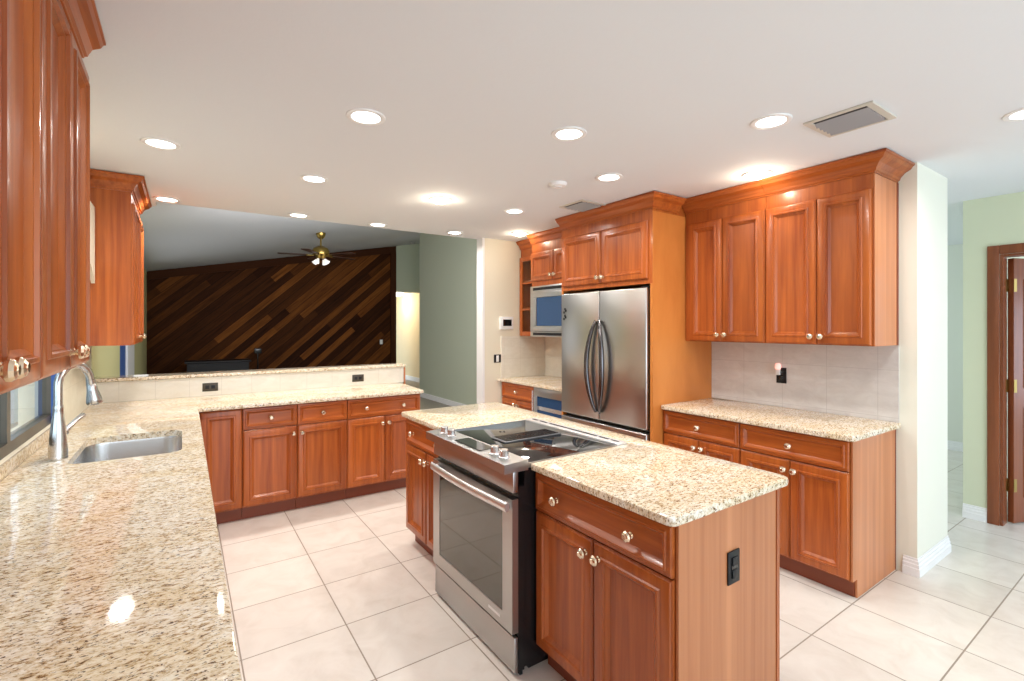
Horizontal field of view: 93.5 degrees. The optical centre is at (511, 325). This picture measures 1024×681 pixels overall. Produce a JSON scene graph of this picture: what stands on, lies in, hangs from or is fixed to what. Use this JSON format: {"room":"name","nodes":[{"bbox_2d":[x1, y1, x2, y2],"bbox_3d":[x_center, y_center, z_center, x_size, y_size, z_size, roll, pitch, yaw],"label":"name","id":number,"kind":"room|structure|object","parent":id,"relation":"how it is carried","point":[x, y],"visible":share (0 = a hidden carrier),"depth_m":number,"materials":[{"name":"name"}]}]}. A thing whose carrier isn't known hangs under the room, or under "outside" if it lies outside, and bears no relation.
{"room":"kitchen","nodes":[
{"label":"kitchen","id":0,"kind":"room"},
{"bbox_2d":[0,268,146,480],"bbox_3d":[-2.981,0.205,3.172,0.170,2.660,15.400,0,0,-34],"label":"wall","id":1,"kind":"structure","parent":0,"point":[105,360],"depth_m":3.32,"materials":[{"name":"beige paint"}]},
{"bbox_2d":[0,0,40,394],"bbox_3d":[-1.004,-0.435,0.743,0.372,1.131,0.689,0,0,-34],"label":"upper cabinet","id":2,"kind":"object","parent":1,"relation":"attached to","point":[20,20],"visible":1,"depth_m":1.00,"materials":[{"name":"brown wood"}]},
{"bbox_2d":[0,428,49,480],"bbox_3d":[-1.836,0.579,1.636,0.009,0.054,2.772,0,0,-34],"label":"granite upstand","id":3,"kind":"object","parent":1,"relation":"attached to","point":[8,466],"visible":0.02,"depth_m":2.15,"materials":[{"name":"beige stone"}]},
{"bbox_2d":[0,374,55,459],"bbox_3d":[-2.117,0.142,1.988,0.082,0.815,1.870,0,0,-34],"label":"window","id":4,"kind":"structure","parent":1,"relation":"in","point":[10,441],"depth_m":2.32,"materials":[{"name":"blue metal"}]},
{"bbox_2d":[37,0,105,380],"bbox_3d":[-1.393,-0.435,1.313,0.372,1.131,0.690,0,0,-34],"label":"upper cabinet","id":5,"kind":"object","parent":1,"relation":"attached to","point":[70,29],"visible":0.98,"depth_m":1.34,"materials":[{"name":"brown wood"}]},
{"bbox_2d":[90,201,94,282],"bbox_3d":[-2.223,-0.520,2.312,0.128,0.490,1.845,0,0,-34],"label":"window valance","id":6,"kind":"object","parent":1,"relation":"attached to","point":[92,208],"visible":0.19,"depth_m":3.02,"materials":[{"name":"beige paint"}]},
{"bbox_2d":[90,169,151,345],"bbox_3d":[-2.882,-0.435,3.505,0.382,1.131,0.950,0,0,-34],"label":"upper cabinet","id":7,"kind":"object","parent":1,"relation":"attached to","point":[119,200],"visible":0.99,"depth_m":3.20,"materials":[{"name":"brown wood"}]},
{"bbox_2d":[120,345,133,375],"bbox_3d":[-5.041,0.485,6.281,0.070,2.060,1.840,0,0,-34],"label":"door","id":8,"kind":"structure","parent":1,"relation":"in","point":[126,351],"depth_m":6.21,"materials":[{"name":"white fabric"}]},
{"bbox_2d":[96,367,403,402],"bbox_3d":[-2.268,0.990,4.538,2.563,1.091,0.145,0,0,-34],"label":"wall","id":9,"kind":"structure","parent":0,"point":[121,391],"depth_m":4.34,"materials":[{"name":"beige tile"}]},
{"bbox_2d":[202,383,217,391],"bbox_3d":[-2.628,0.532,4.199,0.116,0.072,0.008,0,0,-34],"label":"power outlet","id":10,"kind":"object","parent":9,"relation":"attached to","point":[205,386],"visible":1,"depth_m":4.20,"materials":[{"name":"brown plastic"}]},
{"bbox_2d":[95,363,405,382],"bbox_3d":[-2.261,0.427,4.559,2.578,0.030,0.230,0,0,-34],"label":"bar ledge","id":11,"kind":"object","parent":9,"relation":"on","point":[100,379],"visible":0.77,"depth_m":4.33,"materials":[{"name":"stone"}]},
{"bbox_2d":[352,374,363,381],"bbox_3d":[-1.571,0.532,4.920,0.116,0.072,0.008,0,0,-34],"label":"power outlet","id":12,"kind":"object","parent":9,"relation":"attached to","point":[355,378],"visible":1,"depth_m":4.92,"materials":[{"name":"brown plastic"}]},
{"bbox_2d":[140,202,419,270],"bbox_3d":[-1.346,-2.024,9.159,9.900,1.991,7.550,0,0,-34],"label":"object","id":13,"kind":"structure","parent":0,"point":[175,235],"depth_m":7.56,"materials":[{"name":"grey paint"}]},
{"bbox_2d":[278,232,355,264],"bbox_3d":[-3.243,-1.296,8.133,1.273,0.531,1.228,0,0,-34],"label":"ceiling fan","id":14,"kind":"object","parent":13,"relation":"hanging from","point":[319,252],"visible":1,"depth_m":8.03,"materials":[{"name":"gold metal"}]},
{"bbox_2d":[147,244,419,373],"bbox_3d":[-4.477,-0.425,11.532,6.800,3.919,0.100,0,0,-34],"label":"wall","id":15,"kind":"structure","parent":0,"point":[336,313],"depth_m":10.97,"materials":[{"name":"brown wood"}]},
{"bbox_2d":[147,246,395,279],"bbox_3d":[-5.141,-1.489,11.032,5.140,1.148,0.100,0,0,-34],"label":"trim","id":16,"kind":"structure","parent":15,"relation":"attached to","point":[157,274],"depth_m":10.58,"materials":[{"name":"brown wood"}]},
{"bbox_2d":[390,252,395,362],"bbox_3d":[-3.072,-0.178,12.436,0.140,3.425,0.110,0,0,-34],"label":"trim","id":17,"kind":"structure","parent":15,"relation":"attached to","point":[392,254],"depth_m":12.38,"materials":[{"name":"brown wood"}]},
{"bbox_2d":[396,293,419,377],"bbox_3d":[-3.149,0.310,13.347,1.000,2.450,6.400,0,0,-34],"label":"wall","id":18,"kind":"structure","parent":0,"point":[407,305],"depth_m":13.78,"materials":[{"name":"beige paint"}]},
{"bbox_2d":[405,375,419,382],"bbox_3d":[-2.858,1.475,13.606,0.023,0.120,5.900,0,0,-34],"label":"baseboard","id":19,"kind":"structure","parent":18,"relation":"attached to","point":[407,377],"depth_m":13.47,"materials":[{"name":"white paint"}]},
{"bbox_2d":[420,233,476,404],"bbox_3d":[-0.584,-0.243,8.566,0.150,3.556,4.890,0,0,-34],"label":"wall","id":20,"kind":"structure","parent":0,"point":[448,264],"depth_m":9.39,"materials":[{"name":"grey paint"}]},
{"bbox_2d":[420,393,465,405],"bbox_3d":[-0.657,1.485,8.516,0.023,0.100,4.890,0,0,-34],"label":"baseboard","id":21,"kind":"structure","parent":20,"relation":"attached to","point":[424,395],"depth_m":9.63,"materials":[{"name":"white paint"}]},
{"bbox_2d":[485,238,537,402],"bbox_3d":[0.014,0.265,5.796,0.875,2.540,0.120,0,0,-34],"label":"wall","id":22,"kind":"structure","parent":0,"point":[502,257],"depth_m":5.60,"materials":[{"name":"beige paint"}]},
{"bbox_2d":[477,238,484,403],"bbox_3d":[-0.360,0.265,5.540,0.029,2.540,0.130,0,0,-34],"label":"trim","id":23,"kind":"structure","parent":22,"relation":"attached to","point":[481,241],"depth_m":5.51,"materials":[{"name":"white paint"}]},
{"bbox_2d":[494,354,500,362],"bbox_3d":[-0.142,0.378,5.609,0.157,0.094,0.010,0,0,-34],"label":"light switch","id":24,"kind":"object","parent":22,"relation":"attached to","point":[497,358],"visible":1,"depth_m":5.59,"materials":[{"name":"black plastic"}]},
{"bbox_2d":[499,317,512,328],"bbox_3d":[-0.067,-0.034,5.649,0.184,0.148,0.030,0,0,-34],"label":"thermostat panel","id":25,"kind":"object","parent":22,"relation":"attached to","point":[504,322],"visible":1,"depth_m":5.63,"materials":[{"name":"white plastic"}]},
{"bbox_2d":[516,239,531,335],"bbox_3d":[0.345,-0.441,5.684,0.447,1.121,0.398,0,0,-34],"label":"upper cabinet","id":26,"kind":"object","parent":22,"relation":"attached to","point":[525,246],"visible":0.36,"depth_m":5.73,"materials":[{"name":"brown wood"}]},
{"bbox_2d":[11,379,1023,680],"bbox_3d":[-0.865,1.575,7.036,12.500,0.080,19.400,0,0,-34],"label":"floor","id":27,"kind":"structure","parent":0,"point":[339,590],"depth_m":2.59,"materials":[{"name":"tile"}]},
{"bbox_2d":[184,358,250,372],"bbox_3d":[-5.889,1.110,9.662,1.120,0.850,0.500,0,0,-34],"label":"console","id":28,"kind":"object","parent":27,"relation":"on","point":[219,364],"visible":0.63,"depth_m":9.49,"materials":[{"name":"black plastic"}]},
{"bbox_2d":[199,409,241,523],"bbox_3d":[-2.406,1.089,3.946,0.290,0.893,0.666,0,0,-34],"label":"base cabinet","id":29,"kind":"object","parent":27,"relation":"on","point":[222,429],"visible":0.73,"depth_m":3.71,"materials":[{"name":"brown wood"}]},
{"bbox_2d":[254,348,261,368],"bbox_3d":[-5.398,1.005,10.238,0.240,1.060,0.240,0,0,-34],"label":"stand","id":30,"kind":"object","parent":27,"relation":"on","point":[256,350],"visible":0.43,"depth_m":10.23,"materials":[{"name":"black plastic"}]},
{"bbox_2d":[241,404,296,518],"bbox_3d":[-2.112,1.089,4.128,0.396,0.893,0.698,0,0,-34],"label":"base cabinet","id":31,"kind":"object","parent":27,"relation":"on","point":[269,434],"visible":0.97,"depth_m":3.88,"materials":[{"name":"brown wood"}]},
{"bbox_2d":[295,400,346,508],"bbox_3d":[-1.781,1.089,4.354,0.403,0.893,0.698,0,0,-34],"label":"base cabinet","id":32,"kind":"object","parent":27,"relation":"on","point":[321,426],"visible":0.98,"depth_m":4.10,"materials":[{"name":"brown wood"}]},
{"bbox_2d":[345,394,419,498],"bbox_3d":[-1.328,1.089,4.663,0.690,0.893,0.698,0,0,-34],"label":"base cabinet","id":33,"kind":"object","parent":27,"relation":"on","point":[376,426],"visible":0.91,"depth_m":4.37,"materials":[{"name":"brown wood"}]},
{"bbox_2d":[406,418,437,556],"bbox_3d":[-0.306,1.089,3.284,0.684,0.893,0.697,0,0,-34],"label":"base cabinet","id":34,"kind":"object","parent":27,"relation":"on","point":[420,454],"visible":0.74,"depth_m":3.22,"materials":[{"name":"brown wood"}]},
{"bbox_2d":[502,382,533,411],"bbox_3d":[0.302,1.089,5.523,0.682,0.893,0.613,0,0,-34],"label":"base cabinet","id":35,"kind":"object","parent":27,"relation":"on","point":[516,395],"visible":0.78,"depth_m":5.33,"materials":[{"name":"brown wood"}]},
{"bbox_2d":[497,375,561,391],"bbox_3d":[0.455,0.624,5.280,0.703,0.033,1.200,0,0,-34],"label":"countertop","id":36,"kind":"structure","parent":35,"relation":"on","point":[548,382],"depth_m":5.31,"materials":[{"name":"beige stone"}]},
{"bbox_2d":[426,418,626,674],"bbox_3d":[0.054,1.045,2.611,0.773,0.980,0.807,0,0,-34],"label":"stove","id":37,"kind":"object","parent":27,"relation":"on","point":[484,481],"visible":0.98,"depth_m":2.32,"materials":[{"name":"silver metal"}]},
{"bbox_2d":[491,429,560,442],"bbox_3d":[0.083,0.605,2.656,0.380,0.008,0.135,0,0,-34],"label":"downdraft vent","id":38,"kind":"object","parent":37,"relation":"attached to","point":[542,433],"depth_m":2.62,"materials":[{"name":"grey metal"}]},
{"bbox_2d":[494,429,557,440],"bbox_3d":[0.081,0.599,2.658,0.350,0.003,0.120,0,0,-34],"label":"vent grille","id":39,"kind":"object","parent":37,"relation":"attached to","point":[542,433],"depth_m":2.63,"materials":[{"name":"black metal"}]},
{"bbox_2d":[455,420,613,461],"bbox_3d":[0.077,0.619,2.628,0.562,0.020,0.791,0,0,-34],"label":"glass cooktop","id":40,"kind":"object","parent":37,"relation":"in","point":[527,440],"depth_m":2.56,"materials":[{"name":"black glass"}]},
{"bbox_2d":[532,387,561,418],"bbox_3d":[0.616,1.090,5.011,0.639,0.890,0.568,0,0,-34],"label":"wine cooler","id":41,"kind":"object","parent":27,"relation":"on","point":[547,402],"visible":0.23,"depth_m":4.90,"materials":[{"name":"silver metal"}]},
{"bbox_2d":[537,406,561,414],"bbox_3d":[0.394,0.960,4.860,0.002,0.250,0.455,0,0,-34],"label":"shelf","id":42,"kind":"object","parent":41,"relation":"attached to","point":[547,410],"depth_m":4.88,"materials":[{"name":"silver metal"}]},
{"bbox_2d":[562,286,649,440],"bbox_3d":[1.030,0.613,4.296,0.836,1.845,1.002,0,0,-34],"label":"refrigerator","id":43,"kind":"object","parent":27,"relation":"on","point":[606,334],"visible":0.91,"depth_m":4.01,"materials":[{"name":"silver metal"}]},
{"bbox_2d":[536,472,779,680],"bbox_3d":[0.563,1.089,2.014,0.686,0.893,0.742,0,0,-34],"label":"base cabinet","id":44,"kind":"object","parent":27,"relation":"on","point":[622,594],"visible":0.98,"depth_m":1.77,"materials":[{"name":"brown wood"}]},
{"bbox_2d":[401,402,788,526],"bbox_3d":[0.188,0.624,2.692,0.804,0.033,2.304,0,0,-34],"label":"countertop","id":45,"kind":"structure","parent":44,"relation":"on","point":[670,486],"depth_m":2.00,"materials":[{"name":"beige stone"}]},
{"bbox_2d":[727,548,739,585],"bbox_3d":[0.792,0.859,1.718,0.072,0.116,0.010,0,0,-34],"label":"power outlet","id":46,"kind":"object","parent":44,"relation":"attached to","point":[733,557],"visible":1,"depth_m":1.71,"materials":[{"name":"black plastic"}]},
{"bbox_2d":[733,556,737,566],"bbox_3d":[0.794,0.837,1.714,0.030,0.030,0.002,0,0,-34],"label":"socket","id":47,"kind":"object","parent":46,"relation":"attached to","point":[735,558],"depth_m":1.71,"materials":[{"name":"black plastic"}]},
{"bbox_2d":[733,568,737,578],"bbox_3d":[0.794,0.881,1.714,0.030,0.030,0.002,0,0,-34],"label":"socket","id":48,"kind":"object","parent":46,"relation":"attached to","point":[735,570],"depth_m":1.71,"materials":[{"name":"black plastic"}]},
{"bbox_2d":[663,410,739,463],"bbox_3d":[1.589,1.089,3.638,0.682,0.893,0.618,0,0,-34],"label":"base cabinet","id":49,"kind":"object","parent":27,"relation":"on","point":[712,437],"visible":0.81,"depth_m":3.43,"materials":[{"name":"brown wood"}]},
{"bbox_2d":[740,423,895,597],"bbox_3d":[1.952,1.089,3.114,0.692,0.893,0.652,0,0,-34],"label":"base cabinet","id":50,"kind":"object","parent":27,"relation":"on","point":[838,501],"visible":0.88,"depth_m":2.85,"materials":[{"name":"brown wood"}]},
{"bbox_2d":[661,398,900,441],"bbox_3d":[1.782,0.624,3.361,0.673,0.033,1.309,0,0,-34],"label":"countertop","id":51,"kind":"structure","parent":50,"relation":"on","point":[826,425],"depth_m":3.16,"materials":[{"name":"beige stone"}]},
{"bbox_3d":[-0.151,1.088,-0.212,0.680,0.893,0.978,0,0,-34],"label":"base cabinet","id":52,"kind":"object","parent":27,"relation":"on","visible":0},
{"bbox_2d":[0,383,423,680],"bbox_3d":[-0.673,0.624,2.176,2.519,0.033,5.554,0,0,-34],"label":"countertop","id":53,"kind":"structure","parent":52,"relation":"on","point":[111,570],"depth_m":1.27,"materials":[{"name":"beige stone"}]},
{"bbox_2d":[47,363,102,460],"bbox_3d":[-2.070,0.387,2.292,0.072,0.439,0.269,0,0,-2],"label":"kitchen faucet","id":54,"kind":"object","parent":53,"relation":"on","point":[58,441],"visible":0.92,"depth_m":2.19,"materials":[{"name":"silver metal"}]},
{"bbox_2d":[73,436,181,463],"bbox_3d":[-1.944,0.740,2.469,0.472,0.198,0.662,0,0,-34],"label":"sink","id":55,"kind":"object","parent":53,"relation":"in","point":[167,444],"visible":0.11,"depth_m":2.70,"materials":[{"name":"silver metal"}]},
{"bbox_2d":[501,336,561,377],"bbox_3d":[0.482,0.364,5.303,0.654,0.484,1.219,0,0,-34],"label":"wall","id":56,"kind":"structure","parent":0,"point":[521,356],"depth_m":5.80,"materials":[{"name":"beige tile"}]},
{"bbox_2d":[82,0,1023,244],"bbox_3d":[3.158,-1.075,3.135,10.250,0.140,8.420,0,0,-34],"label":"ceiling","id":57,"kind":"structure","parent":0,"point":[256,96],"depth_m":2.13,"materials":[{"name":"white paint"}]},
{"bbox_2d":[140,137,180,149],"bbox_3d":[-1.931,-1.000,2.651,0.184,0.008,0.184,0,0,-34],"label":"recessed light","id":58,"kind":"object","parent":57,"relation":"in","point":[159,143],"visible":1,"depth_m":2.65,"materials":[{"name":"white paint"}]},
{"bbox_2d":[153,196,180,202],"bbox_3d":[-2.732,-1.000,3.817,0.184,0.008,0.184,0,0,-34],"label":"recessed light","id":59,"kind":"object","parent":57,"relation":"in","point":[159,198],"visible":1,"depth_m":3.82,"materials":[{"name":"white paint"}]},
{"bbox_2d":[287,213,308,217],"bbox_3d":[-1.933,-1.000,4.363,0.184,0.008,0.184,0,0,-34],"label":"recessed light","id":60,"kind":"object","parent":57,"relation":"in","point":[297,215],"visible":1,"depth_m":4.37,"materials":[{"name":"white paint"}]},
{"bbox_2d":[299,174,327,182],"bbox_3d":[-1.349,-1.000,3.284,0.184,0.008,0.184,0,0,-34],"label":"recessed light","id":61,"kind":"object","parent":57,"relation":"in","point":[310,178],"visible":1,"depth_m":3.27,"materials":[{"name":"white paint"}]},
{"bbox_2d":[346,108,385,125],"bbox_3d":[-0.700,-1.000,2.312,0.184,0.008,0.184,0,0,-34],"label":"recessed light","id":62,"kind":"object","parent":57,"relation":"in","point":[364,116],"visible":1,"depth_m":2.30,"materials":[{"name":"white paint"}]},
{"bbox_2d":[368,223,386,226],"bbox_3d":[-1.329,-1.000,4.775,0.184,0.008,0.184,0,0,-34],"label":"recessed light","id":63,"kind":"object","parent":57,"relation":"in","point":[369,224],"visible":1,"depth_m":4.75,"materials":[{"name":"white paint"}]},
{"bbox_2d":[429,196,451,203],"bbox_3d":[-0.571,-0.988,3.829,0.184,0.034,0.184,0,0,-34],"label":"recessed light","id":64,"kind":"object","parent":57,"relation":"in","point":[438,200],"visible":1,"depth_m":3.79,"materials":[{"name":"white paint"}]},
{"bbox_2d":[446,231,462,234],"bbox_3d":[-0.615,-1.000,5.175,0.184,0.008,0.184,0,0,-34],"label":"recessed light","id":65,"kind":"object","parent":57,"relation":"in","point":[447,232],"visible":1,"depth_m":5.16,"materials":[{"name":"white paint"}]},
{"bbox_2d":[504,208,524,213],"bbox_3d":[0.022,-1.000,4.212,0.184,0.008,0.184,0,0,-34],"label":"recessed light","id":66,"kind":"object","parent":57,"relation":"in","point":[509,211],"visible":1,"depth_m":4.22,"materials":[{"name":"white paint"}]},
{"bbox_2d":[511,232,527,236],"bbox_3d":[0.084,-0.988,5.226,0.184,0.034,0.184,0,0,-34],"label":"recessed light","id":67,"kind":"object","parent":57,"relation":"in","point":[519,234],"visible":1,"depth_m":5.19,"materials":[{"name":"white paint"}]},
{"bbox_2d":[549,180,566,188],"bbox_3d":[0.323,-0.987,3.387,0.124,0.034,0.124,0,0,-34],"label":"smoke detector","id":68,"kind":"object","parent":57,"relation":"attached to","point":[558,184],"visible":1,"depth_m":3.35,"materials":[{"name":"white plastic"}]},
{"bbox_2d":[551,126,586,140],"bbox_3d":[0.298,-1.000,2.517,0.184,0.008,0.184,0,0,-34],"label":"recessed light","id":69,"kind":"object","parent":57,"relation":"in","point":[569,133],"visible":1,"depth_m":2.51,"materials":[{"name":"white paint"}]},
{"bbox_2d":[559,199,605,211],"bbox_3d":[0.595,-0.994,4.017,0.286,0.021,0.287,0,0,-34],"label":"ceiling vent","id":70,"kind":"object","parent":57,"relation":"in","point":[582,205],"visible":1,"depth_m":3.98,"materials":[{"name":"beige metal"}]},
{"bbox_2d":[595,173,622,181],"bbox_3d":[0.654,-1.000,3.251,0.184,0.008,0.184,0,0,-34],"label":"recessed light","id":71,"kind":"object","parent":57,"relation":"in","point":[605,177],"visible":1,"depth_m":3.25,"materials":[{"name":"white paint"}]},
{"bbox_2d":[742,170,772,179],"bbox_3d":[1.620,-0.988,3.187,0.184,0.034,0.184,0,0,-34],"label":"recessed light","id":72,"kind":"object","parent":57,"relation":"in","point":[756,174],"visible":1,"depth_m":3.15,"materials":[{"name":"white paint"}]},
{"bbox_2d":[750,113,792,129],"bbox_3d":[1.270,-1.000,2.363,0.184,0.008,0.184,0,0,-34],"label":"recessed light","id":73,"kind":"object","parent":57,"relation":"in","point":[770,121],"visible":1,"depth_m":2.35,"materials":[{"name":"white paint"}]},
{"bbox_2d":[803,100,896,137],"bbox_3d":[1.641,-0.994,2.346,0.286,0.021,0.292,0,0,-34],"label":"ceiling vent","id":74,"kind":"object","parent":57,"relation":"in","point":[869,113],"visible":1,"depth_m":2.32,"materials":[{"name":"beige metal"}]},
{"bbox_2d":[1002,108,1023,120],"bbox_3d":[2.432,-1.000,2.264,0.184,0.008,0.184,0,0,-34],"label":"recessed light","id":75,"kind":"object","parent":57,"relation":"in","point":[1016,115],"visible":1,"depth_m":2.29,"materials":[{"name":"white paint"}]},
{"bbox_2d":[555,191,711,444],"bbox_3d":[1.073,0.267,4.272,0.837,2.536,1.149,0,0,-34],"label":"tall cabinet","id":76,"kind":"object","parent":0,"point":[638,241],"visible":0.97,"depth_m":3.84,"materials":[{"name":"brown wood"}]},
{"bbox_2d":[549,162,947,570],"bbox_3d":[1.650,0.265,4.684,0.595,2.540,3.800,0,0,-34],"label":"wall","id":77,"kind":"structure","parent":0,"point":[922,437],"depth_m":3.12,"materials":[{"name":"white paint"}]},
{"bbox_2d":[527,227,561,286],"bbox_3d":[0.628,-0.719,5.150,0.582,0.564,0.796,0,0,-34],"label":"upper cabinet","id":78,"kind":"object","parent":77,"relation":"attached to","point":[546,256],"visible":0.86,"depth_m":5.11,"materials":[{"name":"brown wood"}]},
{"bbox_2d":[530,283,561,336],"bbox_3d":[0.611,-0.158,5.140,0.478,0.550,0.793,0,0,-34],"label":"microwave","id":79,"kind":"object","parent":78,"relation":"attached to","point":[545,300],"visible":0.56,"depth_m":5.10,"materials":[{"name":"silver metal"}]},
{"bbox_2d":[681,180,765,342],"bbox_3d":[1.697,-0.441,3.699,0.452,1.121,0.651,0,0,-34],"label":"upper cabinet","id":80,"kind":"object","parent":77,"relation":"attached to","point":[726,228],"visible":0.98,"depth_m":3.56,"materials":[{"name":"brown wood"}]},
{"bbox_2d":[776,368,785,383],"bbox_3d":[2.017,0.370,3.609,0.008,0.116,0.072,0,0,-34],"label":"power outlet","id":81,"kind":"object","parent":77,"relation":"attached to","point":[781,378],"visible":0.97,"depth_m":3.60,"materials":[{"name":"black plastic"}]},
{"bbox_2d":[775,363,780,374],"bbox_3d":[1.994,0.323,3.615,0.041,0.089,0.042,0,0,-34],"label":"night light","id":82,"kind":"object","parent":81,"relation":"attached to","point":[777,365],"visible":1,"depth_m":3.60,"materials":[{"name":"white plastic"}]},
{"bbox_2d":[759,148,914,345],"bbox_3d":[2.084,-0.441,3.131,0.452,1.121,0.722,0,0,-34],"label":"upper cabinet","id":83,"kind":"object","parent":77,"relation":"attached to","point":[832,228],"visible":1,"depth_m":3.00,"materials":[{"name":"brown wood"}]},
{"bbox_2d":[902,536,950,577],"bbox_3d":[1.895,1.480,4.333,0.617,0.110,2.976,0,0,-34],"label":"baseboard","id":84,"kind":"structure","parent":77,"relation":"attached to","point":[912,566],"depth_m":3.01,"materials":[{"name":"white paint"}]},
{"bbox_2d":[948,244,962,441],"bbox_3d":[4.878,0.265,6.938,0.120,2.540,3.635,0,0,-34],"label":"wall","id":85,"kind":"structure","parent":0,"point":[955,252],"depth_m":5.95,"materials":[{"name":"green paint"}]},
{"bbox_2d":[948,440,962,451],"bbox_3d":[4.812,1.480,6.914,0.015,0.110,3.600,0,0,-34],"label":"baseboard","id":86,"kind":"structure","parent":85,"relation":"attached to","point":[952,445],"depth_m":5.94,"materials":[{"name":"white paint"}]},
{"bbox_2d":[963,192,1023,507],"bbox_3d":[4.940,0.265,2.075,0.120,2.540,4.460,0,0,-34],"label":"wall","id":87,"kind":"structure","parent":0,"point":[995,220],"depth_m":3.81,"materials":[{"name":"green paint"}]},
{"bbox_2d":[962,503,986,522],"bbox_3d":[3.667,1.480,3.820,0.015,0.110,0.143,0,0,-34],"label":"baseboard","id":88,"kind":"structure","parent":87,"relation":"attached to","point":[969,511],"depth_m":3.82,"materials":[{"name":"white paint"}]},
{"bbox_2d":[987,243,1023,525],"bbox_3d":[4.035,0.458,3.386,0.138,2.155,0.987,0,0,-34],"label":"door frame","id":89,"kind":"structure","parent":87,"relation":"attached to","point":[997,256],"depth_m":3.71,"materials":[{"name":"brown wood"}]},
{"bbox_2d":[1006,258,1023,522],"bbox_3d":[4.236,0.500,3.836,0.845,2.050,0.054,0,0,-14],"label":"door","id":90,"kind":"structure","parent":87,"relation":"in","point":[1014,283],"depth_m":3.74,"materials":[{"name":"brown wood"}]},
{"bbox_3d":[-6.853,1.615,1.378,8.230,0.080,22.000,0,0,-34],"label":"floor","id":91,"kind":"structure","parent":0,"visible":0},
{"bbox_2d":[11,388,17,423],"bbox_3d":[-8.283,0.055,8.150,0.100,3.040,1.400,0,0,-34],"label":"window","id":92,"kind":"structure","parent":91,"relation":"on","point":[14,393],"depth_m":7.61,"materials":[{"name":"white glass"}]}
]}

